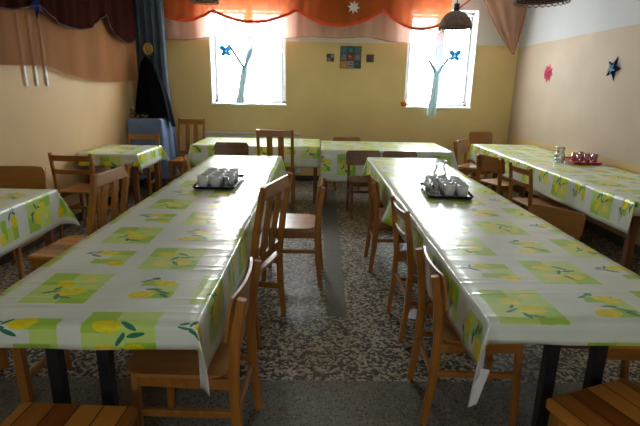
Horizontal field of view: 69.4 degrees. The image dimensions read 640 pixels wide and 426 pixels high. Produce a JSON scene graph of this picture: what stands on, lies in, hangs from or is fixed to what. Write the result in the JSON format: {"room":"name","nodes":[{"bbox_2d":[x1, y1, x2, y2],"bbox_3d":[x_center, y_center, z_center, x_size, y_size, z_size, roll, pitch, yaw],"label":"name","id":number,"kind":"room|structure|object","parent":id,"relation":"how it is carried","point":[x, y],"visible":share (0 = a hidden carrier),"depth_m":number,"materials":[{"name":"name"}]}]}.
{"room":"eatery","nodes":[
{"label":"eatery","id":0,"kind":"room"},
{"bbox_2d":[0,65,143,214],"bbox_3d":[-2.825,-0.801,2.762,0.300,3.000,9.400,1,15,-1],"label":"wall","id":1,"kind":"structure","parent":0,"point":[69,116],"depth_m":4.79,"materials":[{"name":"paint"}]},
{"bbox_2d":[24,66,48,85],"bbox_3d":[-2.671,-1.536,4.301,0.004,0.680,0.378,1,15,-1],"label":"rods","id":2,"kind":"object","parent":1,"relation":"hanging from","point":[35,67],"visible":0.36,"depth_m":4.36,"materials":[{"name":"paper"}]},
{"bbox_2d":[0,179,153,265],"bbox_3d":[-2.694,0.605,3.144,0.016,0.090,9.360,1,15,-1],"label":"baseboard","id":3,"kind":"structure","parent":1,"relation":"attached to","point":[7,257],"depth_m":4.51,"materials":[{"name":"brown wood"}]},
{"bbox_2d":[0,179,639,425],"bbox_3d":[0.196,0.743,3.207,6.400,0.100,10.000,1,15,-1],"label":"floor","id":4,"kind":"structure","parent":0,"point":[316,368],"depth_m":2.62,"materials":[{"name":"stone"}]},
{"bbox_2d":[0,166,46,280],"bbox_3d":[-2.450,0.082,3.664,0.420,0.842,0.523,1,15,-1],"label":"chair","id":5,"kind":"object","parent":4,"relation":"on","point":[12,177],"visible":0.34,"depth_m":3.78,"materials":[{"name":"brown wood"}]},
{"bbox_2d":[0,289,71,403],"bbox_3d":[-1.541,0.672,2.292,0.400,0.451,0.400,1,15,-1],"label":"chair","id":6,"kind":"object","parent":4,"relation":"on","point":[24,376],"visible":0.17,"depth_m":2.15,"materials":[{"name":"brown wood"}]},
{"bbox_2d":[44,229,55,245],"bbox_3d":[-2.294,0.346,2.870,0.730,0.749,1.190,1,15,-1],"label":"side table","id":7,"kind":"object","parent":4,"relation":"on","point":[49,236],"visible":0.21,"depth_m":3.37,"materials":[{"name":"laminate"}]},
{"bbox_2d":[0,188,80,256],"bbox_3d":[-2.238,0.122,2.830,0.844,0.314,1.346,1,15,-1],"label":"tablecloth","id":8,"kind":"object","parent":7,"relation":"on","point":[26,215],"visible":1,"depth_m":3.09,"materials":[{"name":"plastic"}]},
{"bbox_2d":[0,402,136,425],"bbox_3d":[-0.824,0.918,1.433,0.400,0.451,0.400,2,15,2],"label":"stool","id":9,"kind":"object","parent":4,"relation":"on","point":[28,413],"visible":1,"depth_m":1.51,"materials":[{"name":"brown wood"}]},
{"bbox_2d":[27,163,129,271],"bbox_3d":[-1.566,0.183,3.078,0.503,0.984,0.440,2,15,5],"label":"chair","id":10,"kind":"object","parent":4,"relation":"on","point":[42,256],"visible":0.37,"depth_m":2.94,"materials":[{"name":"brown wood"}]},
{"bbox_2d":[45,349,119,405],"bbox_3d":[-0.806,0.224,3.426,0.755,0.749,3.820,1,15,-1],"label":"dining table","id":11,"kind":"object","parent":4,"relation":"on","point":[56,362],"visible":0.06,"depth_m":1.72,"materials":[{"name":"laminate"}]},
{"bbox_2d":[0,155,286,396],"bbox_3d":[-0.796,-0.021,3.369,0.900,0.265,3.924,1,15,-1],"label":"tablecloth","id":12,"kind":"object","parent":11,"relation":"on","point":[164,273],"visible":0.85,"depth_m":1.87,"materials":[{"name":"plastic"}]},
{"bbox_2d":[192,174,244,189],"bbox_3d":[-0.790,-0.250,3.655,0.320,0.022,0.532,1,15,-1],"label":"serving tray","id":13,"kind":"object","parent":12,"relation":"on","point":[241,176],"visible":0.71,"depth_m":3.48,"materials":[{"name":"black plastic"}]},
{"bbox_2d":[197,175,207,186],"bbox_3d":[-0.882,-0.240,3.467,0.078,0.083,0.095,-9,18,-33],"label":"cup","id":14,"kind":"object","parent":13,"relation":"on","point":[202,179],"visible":0.96,"depth_m":3.43,"materials":[{"name":"white ceramic"}]},
{"bbox_2d":[201,172,210,183],"bbox_3d":[-0.880,-0.269,3.575,0.078,0.083,0.095,-10,19,-36],"label":"cup","id":15,"kind":"object","parent":13,"relation":"on","point":[203,173],"visible":0.44,"depth_m":3.55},
{"bbox_2d":[210,175,219,186],"bbox_3d":[-0.790,-0.238,3.467,0.095,0.083,0.078,14,20,39],"label":"cup","id":16,"kind":"object","parent":13,"relation":"on","point":[214,179],"visible":0.93,"depth_m":3.43,"materials":[{"name":"clear glass"}]},
{"bbox_2d":[213,172,222,184],"bbox_3d":[-0.787,-0.268,3.577,0.078,0.083,0.095,-5,16,-21],"label":"cup","id":17,"kind":"object","parent":13,"relation":"on","point":[217,173],"visible":0.49,"depth_m":3.55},
{"bbox_2d":[216,170,225,176],"bbox_3d":[-0.792,-0.296,3.683,0.095,0.083,0.078,15,21,42],"label":"cup","id":18,"kind":"object","parent":13,"relation":"on","point":[220,171],"visible":0.21,"depth_m":3.65,"materials":[{"name":"clear glass"}]},
{"bbox_2d":[222,177,228,186],"bbox_3d":[-0.707,-0.231,3.464,0.052,0.075,0.052,1,15,-1],"label":"drinking glass","id":19,"kind":"object","parent":13,"relation":"on","point":[225,180],"visible":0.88,"depth_m":3.45,"materials":[{"name":"clear glass"}]},
{"bbox_2d":[225,173,234,184],"bbox_3d":[-0.699,-0.266,3.579,0.078,0.083,0.095,-4,16,-18],"label":"cup","id":20,"kind":"object","parent":13,"relation":"on","point":[231,176],"visible":0.73,"depth_m":3.54,"materials":[{"name":"white ceramic"}]},
{"bbox_2d":[227,170,236,181],"bbox_3d":[-0.707,-0.295,3.684,0.095,0.083,0.078,13,19,37],"label":"cup","id":21,"kind":"object","parent":13,"relation":"on","point":[228,171],"visible":0.42,"depth_m":3.67,"materials":[{"name":"clear glass"}]},
{"bbox_2d":[229,168,238,178],"bbox_3d":[-0.706,-0.325,3.795,0.078,0.083,0.095,-4,16,-17],"label":"cup","id":22,"kind":"object","parent":13,"relation":"on","point":[236,169],"visible":0.39,"depth_m":3.77,"materials":[{"name":"clear glass"}]},
{"bbox_2d":[47,152,118,237],"bbox_3d":[-2.381,-0.213,4.728,0.422,0.859,0.495,2,15,2],"label":"chair","id":23,"kind":"object","parent":4,"relation":"on","point":[83,188],"visible":0.75,"depth_m":4.55,"materials":[{"name":"brown wood"}]},
{"bbox_2d":[82,162,160,211],"bbox_3d":[-2.358,-0.389,5.582,0.650,0.749,0.810,1,15,-1],"label":"side table","id":24,"kind":"object","parent":4,"relation":"on","point":[156,166],"visible":0.23,"depth_m":5.24,"materials":[{"name":"laminate"}]},
{"bbox_2d":[76,144,169,172],"bbox_3d":[-2.312,-0.653,5.511,0.743,0.218,0.964,1,15,-1],"label":"tablecloth","id":25,"kind":"object","parent":24,"relation":"on","point":[140,156],"visible":0.98,"depth_m":5.23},
{"bbox_2d":[119,133,162,196],"bbox_3d":[-2.402,-0.609,6.173,0.426,0.867,0.500,1,15,-1],"label":"chair","id":26,"kind":"object","parent":4,"relation":"on","point":[132,136],"visible":0.4,"depth_m":6.28,"materials":[{"name":"brown wood"}]},
{"bbox_2d":[128,118,170,186],"bbox_3d":[-2.462,-0.868,6.788,0.460,1.040,0.440,1,15,-1],"label":"table","id":27,"kind":"object","parent":4,"relation":"on","point":[145,179],"visible":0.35,"depth_m":7.05,"materials":[{"name":"laminate"}]},
{"bbox_2d":[127,117,177,178],"bbox_3d":[-2.418,-0.967,6.764,0.594,0.840,0.567,1,15,-1],"label":"table cover","id":28,"kind":"object","parent":27,"relation":"on","point":[135,125],"visible":0.48,"depth_m":6.51,"materials":[{"name":"blue fabric"}]},
{"bbox_2d":[130,109,148,117],"bbox_3d":[-2.545,-1.407,6.508,0.291,0.134,0.074,1,15,-1],"label":"garland","id":29,"kind":"object","parent":28,"relation":"on","point":[141,114],"visible":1,"depth_m":6.50,"materials":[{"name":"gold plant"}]},
{"bbox_2d":[135,57,175,126],"bbox_3d":[-2.376,-1.721,6.584,0.561,0.967,0.369,1,15,-1],"label":"drape","id":30,"kind":"object","parent":28,"relation":"on","point":[152,98],"visible":0.99,"depth_m":6.52,"materials":[{"name":"fabric"}]},
{"bbox_2d":[182,155,190,172],"bbox_3d":[-1.267,-0.249,5.143,0.467,0.752,0.420,-2,16,-13],"label":"chair","id":31,"kind":"object","parent":4,"relation":"on","point":[185,163],"visible":0.17,"depth_m":4.86,"materials":[{"name":"brown wood"}]},
{"bbox_2d":[169,118,204,180],"bbox_3d":[-1.925,-0.844,6.756,0.405,1.033,0.529,2,15,2],"label":"chair","id":32,"kind":"object","parent":4,"relation":"on","point":[175,162],"visible":0.56,"depth_m":6.86,"materials":[{"name":"brown wood"}]},
{"bbox_2d":[126,257,262,425],"bbox_3d":[-0.508,0.618,1.950,0.481,0.774,0.470,1,15,1],"label":"chair","id":33,"kind":"object","parent":4,"relation":"on","point":[171,369],"visible":0.89,"depth_m":1.78,"materials":[{"name":"brown wood"}]},
{"bbox_2d":[214,142,248,155],"bbox_3d":[-1.098,-0.416,5.615,0.420,0.834,0.518,1,15,-1],"label":"chair","id":34,"kind":"object","parent":4,"relation":"on","point":[220,148],"visible":0.27,"depth_m":5.72,"materials":[{"name":"brown wood"}]},
{"bbox_2d":[202,132,300,172],"bbox_3d":[-1.106,-0.914,7.544,1.570,0.784,0.090,1,15,-1],"label":"radiator","id":35,"kind":"object","parent":4,"relation":"on","point":[216,134],"visible":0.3,"depth_m":7.43,"materials":[{"name":"metal"}]},
{"bbox_2d":[202,132,300,134],"bbox_3d":[-1.099,-1.283,7.444,1.570,0.020,0.090,1,15,-1],"label":"grille","id":36,"kind":"object","parent":35,"relation":"attached to","point":[215,133],"depth_m":7.41,"materials":[{"name":"metal"}]},
{"bbox_2d":[240,172,292,348],"bbox_3d":[-0.484,0.256,2.887,0.503,0.984,0.493,5,16,14],"label":"chair","id":37,"kind":"object","parent":4,"relation":"on","point":[273,253],"visible":0.49,"depth_m":2.80,"materials":[{"name":"brown wood"}]},
{"bbox_2d":[256,129,294,210],"bbox_3d":[-0.549,-0.570,5.879,0.453,1.013,0.518,1,15,-1],"label":"chair","id":38,"kind":"object","parent":4,"relation":"on","point":[268,134],"visible":0.44,"depth_m":5.58,"materials":[{"name":"brown wood"}]},
{"bbox_2d":[262,176,325,286],"bbox_3d":[-0.210,0.135,3.698,0.499,0.804,0.449,1,15,1],"label":"chair","id":39,"kind":"object","parent":4,"relation":"on","point":[295,224],"visible":0.73,"depth_m":3.54,"materials":[{"name":"brown wood"}]},
{"bbox_2d":[313,168,316,204],"bbox_3d":[-0.834,-0.606,6.464,1.635,0.764,0.940,1,15,-1],"label":"dining table","id":40,"kind":"object","parent":4,"relation":"on","point":[314,169],"visible":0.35,"depth_m":6.07,"materials":[{"name":"laminate"}]},
{"bbox_2d":[188,137,320,167],"bbox_3d":[-0.861,-0.814,6.373,1.758,0.335,1.104,1,15,-1],"label":"tablecloth","id":41,"kind":"object","parent":40,"relation":"on","point":[306,151],"visible":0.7,"depth_m":5.94,"materials":[{"name":"plastic"}]},
{"bbox_2d":[323,181,326,207],"bbox_3d":[0.837,-0.542,6.377,1.645,0.749,1.010,1,15,-1],"label":"dining table","id":42,"kind":"object","parent":4,"relation":"on","point":[325,195],"visible":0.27,"depth_m":5.97,"materials":[{"name":"laminate"}]},
{"bbox_2d":[320,141,457,181],"bbox_3d":[0.874,-0.692,6.296,1.774,0.435,1.187,1,15,-1],"label":"tablecloth","id":43,"kind":"object","parent":42,"relation":"on","point":[334,166],"visible":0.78,"depth_m":5.85,"materials":[{"name":"plastic"}]},
{"bbox_2d":[323,190,346,317],"bbox_3d":[0.107,0.176,5.096,0.190,0.004,4.061,1,15,0],"label":"trim","id":44,"kind":"structure","parent":4,"relation":"on","point":[334,284],"depth_m":4.11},
{"bbox_2d":[333,137,360,191],"bbox_3d":[0.408,-0.748,7.067,0.433,0.774,0.481,1,15,-1],"label":"chair","id":45,"kind":"object","parent":4,"relation":"on","point":[334,138],"visible":0.11,"depth_m":7.16,"materials":[{"name":"brown wood"}]},
{"bbox_2d":[346,150,381,218],"bbox_3d":[0.541,-0.349,5.614,0.428,0.767,0.476,0,15,-4],"label":"chair","id":46,"kind":"object","parent":4,"relation":"on","point":[353,157],"visible":0.53,"depth_m":5.71,"materials":[{"name":"brown wood"}]},
{"bbox_2d":[364,173,404,271],"bbox_3d":[0.650,0.080,4.006,0.485,0.782,0.437,1,15,-1],"label":"chair","id":47,"kind":"object","parent":4,"relation":"on","point":[373,185],"visible":0.59,"depth_m":3.87,"materials":[{"name":"brown wood"}]},
{"bbox_2d":[382,151,416,207],"bbox_3d":[0.981,-0.342,5.619,0.428,0.767,0.476,1,15,-1],"label":"chair","id":48,"kind":"object","parent":4,"relation":"on","point":[386,154],"visible":0.18,"depth_m":5.72,"materials":[{"name":"brown wood"}]},
{"bbox_2d":[386,195,432,341],"bbox_3d":[0.696,0.341,2.946,0.481,0.834,0.410,0,15,-4],"label":"chair","id":49,"kind":"object","parent":4,"relation":"on","point":[406,256],"visible":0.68,"depth_m":2.82,"materials":[{"name":"brown wood"}]},
{"bbox_2d":[408,309,416,319],"bbox_3d":[0.657,0.700,3.195,0.094,0.002,0.169,13,19,37],"label":"paper napkin","id":50,"kind":"object","parent":4,"relation":"on","point":[412,314],"visible":0.5,"depth_m":3.19,"materials":[{"name":"white paper"}]},
{"bbox_2d":[407,246,523,425],"bbox_3d":[0.699,0.580,2.221,0.467,0.752,0.420,1,15,0],"label":"chair","id":51,"kind":"object","parent":4,"relation":"on","point":[430,279],"visible":0.73,"depth_m":2.08,"materials":[{"name":"brown wood"}]},
{"bbox_2d":[453,139,495,190],"bbox_3d":[2.129,-0.565,6.369,0.527,0.850,0.475,12,18,35],"label":"chair","id":52,"kind":"object","parent":4,"relation":"on","point":[461,146],"visible":0.56,"depth_m":6.34,"materials":[{"name":"brown wood"}]},
{"bbox_2d":[466,132,497,191],"bbox_3d":[2.489,-0.768,7.072,0.361,0.887,0.551,1,15,-1],"label":"chair","id":53,"kind":"object","parent":4,"relation":"on","point":[474,137],"visible":0.32,"depth_m":7.19,"materials":[{"name":"brown wood"}]},
{"bbox_2d":[476,154,525,208],"bbox_3d":[2.143,-0.295,5.501,0.485,0.782,0.437,-5,16,-21],"label":"chair","id":54,"kind":"object","parent":4,"relation":"on","point":[484,162],"visible":0.59,"depth_m":5.36,"materials":[{"name":"brown wood"}]},
{"bbox_2d":[399,234,608,425],"bbox_3d":[0.943,0.240,3.492,0.775,0.749,3.790,1,15,-1],"label":"dining table","id":55,"kind":"object","parent":4,"relation":"on","point":[597,356],"visible":0.06,"depth_m":1.81,"materials":[{"name":"laminate"}]},
{"bbox_2d":[361,157,639,407],"bbox_3d":[0.928,0.032,3.446,0.954,0.344,3.904,1,15,-1],"label":"tablecloth","id":56,"kind":"object","parent":55,"relation":"on","point":[512,276],"visible":0.83,"depth_m":2.00,"materials":[{"name":"multicoloured plastic"}]},
{"bbox_2d":[433,159,446,177],"bbox_3d":[1.014,-0.360,3.911,0.116,0.178,0.116,1,15,-1],"label":"glass carafe","id":57,"kind":"object","parent":56,"relation":"on","point":[436,160],"visible":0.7,"depth_m":3.89,"materials":[{"name":"clear glass"}]},
{"bbox_2d":[420,182,473,198],"bbox_3d":[0.942,-0.170,3.485,0.330,0.022,0.490,2,15,5],"label":"serving tray","id":58,"kind":"object","parent":56,"relation":"on","point":[429,194],"visible":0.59,"depth_m":3.28,"materials":[{"name":"black plastic"}]},
{"bbox_2d":[422,175,434,185],"bbox_3d":[0.857,-0.251,3.631,0.095,0.083,0.078,-9,18,-33],"label":"cup","id":59,"kind":"object","parent":58,"relation":"on","point":[426,176],"visible":0.42,"depth_m":3.63,"materials":[{"name":"white ceramic"}]},
{"bbox_2d":[423,177,436,188],"bbox_3d":[0.848,-0.223,3.527,0.095,0.083,0.078,-9,18,-33],"label":"cup","id":60,"kind":"object","parent":58,"relation":"on","point":[427,180],"visible":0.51,"depth_m":3.52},
{"bbox_2d":[429,179,438,192],"bbox_3d":[0.845,-0.201,3.426,0.072,0.095,0.072,1,15,-1],"label":"drinking glass","id":61,"kind":"object","parent":58,"relation":"on","point":[430,180],"visible":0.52,"depth_m":3.42,"materials":[{"name":"clear glass"}]},
{"bbox_2d":[432,181,441,195],"bbox_3d":[0.836,-0.173,3.321,0.072,0.095,0.072,1,15,-1],"label":"drinking glass","id":62,"kind":"object","parent":58,"relation":"on","point":[436,186],"visible":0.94,"depth_m":3.30,"materials":[{"name":"clear glass"}]},
{"bbox_2d":[439,178,449,189],"bbox_3d":[0.945,-0.222,3.532,0.078,0.083,0.095,-3,16,-15],"label":"cup","id":63,"kind":"object","parent":58,"relation":"on","point":[440,179],"visible":0.28,"depth_m":3.51,"materials":[{"name":"clear glass"}]},
{"bbox_2d":[441,181,452,192],"bbox_3d":[0.933,-0.194,3.426,0.078,0.083,0.095,-10,19,-36],"label":"cup","id":64,"kind":"object","parent":58,"relation":"on","point":[443,182],"visible":0.43,"depth_m":3.40,"materials":[{"name":"white ceramic"}]},
{"bbox_2d":[444,183,454,195],"bbox_3d":[0.921,-0.165,3.320,0.095,0.083,0.078,13,19,37],"label":"cup","id":65,"kind":"object","parent":58,"relation":"on","point":[449,189],"visible":0.94,"depth_m":3.29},
{"bbox_2d":[449,176,459,180],"bbox_3d":[1.044,-0.245,3.626,0.095,0.083,0.078,12,18,34],"label":"cup","id":66,"kind":"object","parent":58,"relation":"on","point":[450,177],"visible":0.25,"depth_m":3.60,"materials":[{"name":"white ceramic"}]},
{"bbox_2d":[452,178,462,183],"bbox_3d":[1.036,-0.218,3.524,0.078,0.083,0.095,-7,17,-28],"label":"cup","id":67,"kind":"object","parent":58,"relation":"on","point":[453,179],"visible":0.23,"depth_m":3.50,"materials":[{"name":"clear glass"}]},
{"bbox_2d":[455,181,465,192],"bbox_3d":[1.028,-0.190,3.420,0.078,0.083,0.095,-4,16,-19],"label":"cup","id":68,"kind":"object","parent":58,"relation":"on","point":[456,182],"visible":0.33,"depth_m":3.40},
{"bbox_2d":[457,184,468,196],"bbox_3d":[1.014,-0.161,3.313,0.095,0.083,0.078,12,19,35],"label":"cup","id":69,"kind":"object","parent":58,"relation":"on","point":[462,189],"visible":0.95,"depth_m":3.28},
{"bbox_2d":[508,162,567,209],"bbox_3d":[2.141,-0.069,4.597,0.471,0.817,0.402,-1,15,-6],"label":"chair","id":70,"kind":"object","parent":4,"relation":"on","point":[527,202],"visible":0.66,"depth_m":4.55,"materials":[{"name":"brown wood"}]},
{"bbox_2d":[471,162,639,269],"bbox_3d":[2.646,-0.165,5.112,0.840,0.749,3.560,1,15,-1],"label":"dining table","id":71,"kind":"object","parent":4,"relation":"on","point":[629,243],"visible":0.23,"depth_m":3.41,"materials":[{"name":"laminate"}]},
{"bbox_2d":[467,144,639,236],"bbox_3d":[2.626,-0.412,5.050,0.911,0.261,3.659,1,15,-1],"label":"tablecloth","id":72,"kind":"object","parent":71,"relation":"on","point":[610,195],"visible":0.9,"depth_m":4.28,"materials":[{"name":"plastic"}]},
{"bbox_2d":[553,146,565,162],"bbox_3d":[2.624,-0.638,5.052,0.116,0.178,0.116,1,15,-1],"label":"glass carafe","id":73,"kind":"object","parent":72,"relation":"on","point":[557,147],"visible":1,"depth_m":5.04,"materials":[{"name":"clear glass"}]},
{"bbox_2d":[557,157,601,164],"bbox_3d":[2.872,-0.584,5.151,0.320,0.022,0.447,1,15,-1],"label":"serving tray","id":74,"kind":"object","parent":72,"relation":"on","point":[567,159],"visible":0.48,"depth_m":5.00,"materials":[{"name":"red plastic"}]},
{"bbox_2d":[571,152,578,161],"bbox_3d":[2.813,-0.619,5.110,0.068,0.095,0.068,1,15,-1],"label":"drinking glass","id":75,"kind":"object","parent":74,"relation":"on","point":[573,156],"visible":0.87,"depth_m":5.10,"materials":[{"name":"glass"}]},
{"bbox_2d":[576,154,583,162],"bbox_3d":[2.814,-0.593,5.014,0.068,0.095,0.068,1,15,-1],"label":"drinking glass","id":76,"kind":"object","parent":74,"relation":"on","point":[579,157],"visible":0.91,"depth_m":5.00,"materials":[{"name":"glass"}]},
{"bbox_2d":[583,154,590,162],"bbox_3d":[2.896,-0.592,5.015,0.068,0.095,0.068,1,15,-1],"label":"drinking glass","id":77,"kind":"object","parent":74,"relation":"on","point":[587,157],"visible":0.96,"depth_m":5.00,"materials":[{"name":"glass"}]},
{"bbox_2d":[591,154,598,162],"bbox_3d":[2.978,-0.590,5.016,0.068,0.095,0.068,1,15,-1],"label":"drinking glass","id":78,"kind":"object","parent":74,"relation":"on","point":[594,157],"visible":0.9,"depth_m":5.00,"materials":[{"name":"glass"}]},
{"bbox_2d":[527,204,585,240],"bbox_3d":[1.542,0.337,3.264,0.439,0.707,0.395,-12,20,-40],"label":"chair","id":79,"kind":"object","parent":4,"relation":"on","point":[572,223],"visible":0.27,"depth_m":3.27,"materials":[{"name":"brown wood"}]},
{"bbox_2d":[545,378,639,425],"bbox_3d":[1.045,0.914,1.583,0.400,0.451,0.400,-5,16,-20],"label":"stool","id":80,"kind":"object","parent":4,"relation":"on","point":[616,402],"visible":1,"depth_m":1.61,"materials":[{"name":"brown wood"}]},
{"bbox_2d":[561,271,639,379],"bbox_3d":[1.461,0.479,2.202,0.503,0.984,0.440,2,15,2],"label":"chair","id":81,"kind":"object","parent":4,"relation":"on","point":[625,354],"visible":0.05,"depth_m":2.04,"materials":[{"name":"brown wood"}]},
{"bbox_2d":[164,0,519,178],"bbox_3d":[0.183,-2.020,7.484,6.400,3.000,0.300,1,15,-1],"label":"wall","id":82,"kind":"structure","parent":0,"point":[325,101],"depth_m":7.38,"materials":[{"name":"yellow paint"}]},
{"bbox_2d":[209,23,286,105],"bbox_3d":[-1.123,-2.463,7.288,1.210,1.491,0.235,1,15,-1],"label":"window","id":83,"kind":"structure","parent":82,"relation":"in","point":[252,100],"depth_m":7.37,"materials":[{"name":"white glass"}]},
{"bbox_2d":[219,45,230,55],"bbox_3d":[-1.453,-2.604,7.098,0.196,0.373,0.016,1,15,-1],"label":"cutout","id":84,"kind":"object","parent":83,"relation":"attached to","point":[225,49],"visible":0.98,"depth_m":7.13,"materials":[{"name":"blue paper"}]},
{"bbox_2d":[225,41,253,102],"bbox_3d":[-1.241,-2.181,7.190,0.445,0.920,0.052,1,15,-1],"label":"decoration","id":85,"kind":"object","parent":83,"relation":"hanging from","point":[241,89],"visible":1,"depth_m":7.20,"materials":[{"name":"teal paper"}]},
{"bbox_2d":[168,173,488,181],"bbox_3d":[0.157,-0.575,7.711,5.800,0.090,0.016,1,15,-1],"label":"baseboard","id":86,"kind":"structure","parent":82,"relation":"attached to","point":[297,177],"depth_m":7.70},
{"bbox_2d":[327,54,333,61],"bbox_3d":[0.163,-2.423,7.210,0.115,0.115,0.016,1,15,-1],"label":"wall plaque","id":87,"kind":"object","parent":82,"relation":"attached to","point":[330,57],"visible":1,"depth_m":7.21,"materials":[{"name":"black metal"}]},
{"bbox_2d":[340,46,361,68],"bbox_3d":[0.478,-2.426,7.206,0.330,0.330,0.027,1,15,-1],"label":"picture","id":88,"kind":"object","parent":82,"relation":"attached to","point":[350,56],"visible":1,"depth_m":7.20,"materials":[{"name":"multicoloured paper"}]},
{"bbox_2d":[366,54,373,61],"bbox_3d":[0.783,-2.413,7.218,0.115,0.115,0.016,1,15,-1],"label":"wall plaque","id":89,"kind":"object","parent":82,"relation":"attached to","point":[370,58],"visible":1,"depth_m":7.22,"materials":[{"name":"black metal"}]},
{"bbox_2d":[403,9,479,109],"bbox_3d":[1.891,-2.416,7.327,1.100,1.491,0.235,1,15,-1],"label":"window","id":90,"kind":"structure","parent":82,"relation":"in","point":[439,39],"depth_m":7.39,"materials":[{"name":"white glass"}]},
{"bbox_2d":[401,100,407,105],"bbox_3d":[1.345,-1.756,7.390,0.109,0.102,0.109,1,15,-1],"label":"pumpkin","id":91,"kind":"object","parent":90,"relation":"on","point":[403,103],"visible":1,"depth_m":7.36,"materials":[{"name":"orange"}]},
{"bbox_2d":[427,56,451,115],"bbox_3d":[1.836,-1.995,7.268,0.405,0.925,0.052,1,15,-1],"label":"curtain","id":92,"kind":"object","parent":90,"relation":"hanging from","point":[433,96],"visible":1,"depth_m":7.28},
{"bbox_2d":[449,37,460,60],"bbox_3d":[2.096,-2.548,7.145,0.196,0.373,0.016,1,15,-1],"label":"cutout","id":93,"kind":"object","parent":90,"relation":"attached to","point":[452,53],"visible":1,"depth_m":7.17,"materials":[{"name":"blue paper"}]},
{"bbox_2d":[503,0,639,244],"bbox_3d":[3.274,-0.706,2.843,0.300,3.000,9.400,1,15,-1],"label":"wall","id":94,"kind":"structure","parent":0,"point":[580,108],"depth_m":5.47,"materials":[{"name":"beige paint"}]},
{"bbox_2d":[544,64,552,81],"bbox_3d":[3.070,-1.895,6.269,0.059,0.245,0.245,1,15,-1],"label":"star","id":95,"kind":"object","parent":94,"relation":"attached to","point":[548,72],"visible":1,"depth_m":6.23,"materials":[{"name":"pink paper"}]},
{"bbox_2d":[516,190,639,255],"bbox_3d":[3.089,0.696,3.220,0.016,0.090,9.360,1,15,-1],"label":"baseboard","id":96,"kind":"structure","parent":94,"relation":"attached to","point":[599,230],"depth_m":4.96,"materials":[{"name":"brown wood"}]},
{"bbox_2d":[606,57,620,80],"bbox_3d":[3.085,-1.525,4.887,0.054,0.247,0.238,1,15,-1],"label":"star","id":97,"kind":"object","parent":94,"relation":"attached to","point":[613,67],"visible":1,"depth_m":4.88,"materials":[{"name":"blue paper"}]},
{"bbox_3d":[0.254,-2.259,2.395,6.400,0.120,10.000,1,15,-1],"label":"ceiling","id":98,"kind":"structure","parent":0,"visible":0},
{"bbox_2d":[0,0,136,43],"bbox_3d":[-2.545,-2.006,3.371,0.069,0.973,6.409,1,15,-1],"label":"curtain","id":99,"kind":"object","parent":98,"relation":"hanging from","point":[72,14],"visible":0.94,"depth_m":5.12,"materials":[{"name":"red fabric"}]},
{"bbox_2d":[29,0,43,17],"bbox_3d":[-2.525,-1.853,4.134,0.030,0.214,0.218,1,15,-1],"label":"star","id":100,"kind":"object","parent":99,"relation":"attached to","point":[35,4],"visible":1,"depth_m":4.12,"materials":[{"name":"blue paper"}]},
{"bbox_2d":[0,7,137,81],"bbox_3d":[-2.600,-1.763,3.437,0.032,1.468,6.401,1,15,-1],"label":"valance","id":101,"kind":"object","parent":98,"relation":"hanging from","point":[95,54],"visible":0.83,"depth_m":4.76,"materials":[{"name":"orange fabric"}]},
{"bbox_2d":[133,0,178,168],"bbox_3d":[-2.420,-2.010,6.819,0.528,2.750,0.096,1,15,-1],"label":"curtain","id":102,"kind":"object","parent":98,"relation":"hanging from","point":[149,14],"visible":0.41,"depth_m":6.67,"materials":[{"name":"fabric"}]},
{"bbox_2d":[143,43,152,54],"bbox_3d":[-2.481,-2.363,6.665,0.148,0.171,0.032,1,15,-1],"label":"ornament","id":103,"kind":"object","parent":102,"relation":"attached to","point":[146,45],"visible":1,"depth_m":6.66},
{"bbox_2d":[190,0,218,5],"bbox_3d":[-1.080,-2.335,4.248,0.276,0.751,0.276,1,15,-1],"label":"pendant lamp","id":104,"kind":"object","parent":98,"relation":"hanging from","point":[196,1],"visible":1,"depth_m":4.44,"materials":[{"name":"metal"}]},
{"bbox_2d":[164,11,443,43],"bbox_3d":[-0.209,-2.980,6.895,4.294,0.834,0.068,1,15,-1],"label":"valance","id":105,"kind":"object","parent":98,"relation":"hanging from","point":[295,25],"visible":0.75,"depth_m":6.96,"materials":[{"name":"orange fabric"}]},
{"bbox_2d":[163,0,451,30],"bbox_3d":[-0.201,-3.055,6.786,4.281,0.642,0.081,1,15,-1],"label":"curtain","id":106,"kind":"object","parent":98,"relation":"hanging from","point":[420,15],"visible":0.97,"depth_m":6.81,"materials":[{"name":"orange fabric"}]},
{"bbox_2d":[347,0,358,12],"bbox_3d":[0.493,-3.010,6.761,0.189,0.189,0.014,1,15,-1],"label":"star","id":107,"kind":"object","parent":106,"relation":"attached to","point":[353,7],"visible":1,"depth_m":6.76,"materials":[{"name":"white paper"}]},
{"bbox_2d":[438,0,471,31],"bbox_3d":[1.376,-2.292,4.572,0.337,0.911,0.337,1,15,-1],"label":"pendant lamp","id":108,"kind":"object","parent":98,"relation":"hanging from","point":[456,20],"visible":1,"depth_m":4.57,"materials":[{"name":"metal"}]},
{"bbox_2d":[484,0,526,54],"bbox_3d":[2.643,-2.845,6.787,0.785,0.953,0.356,1,15,-1],"label":"drape","id":109,"kind":"object","parent":98,"relation":"hanging from","point":[508,19],"visible":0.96,"depth_m":6.88,"materials":[{"name":"orange fabric"}]},
{"bbox_2d":[513,0,570,7],"bbox_3d":[1.559,-1.902,3.125,0.378,0.901,0.377,1,15,-1],"label":"pendant lamp","id":110,"kind":"object","parent":98,"relation":"hanging from","point":[522,2],"visible":1,"depth_m":3.38,"materials":[{"name":"metal"}]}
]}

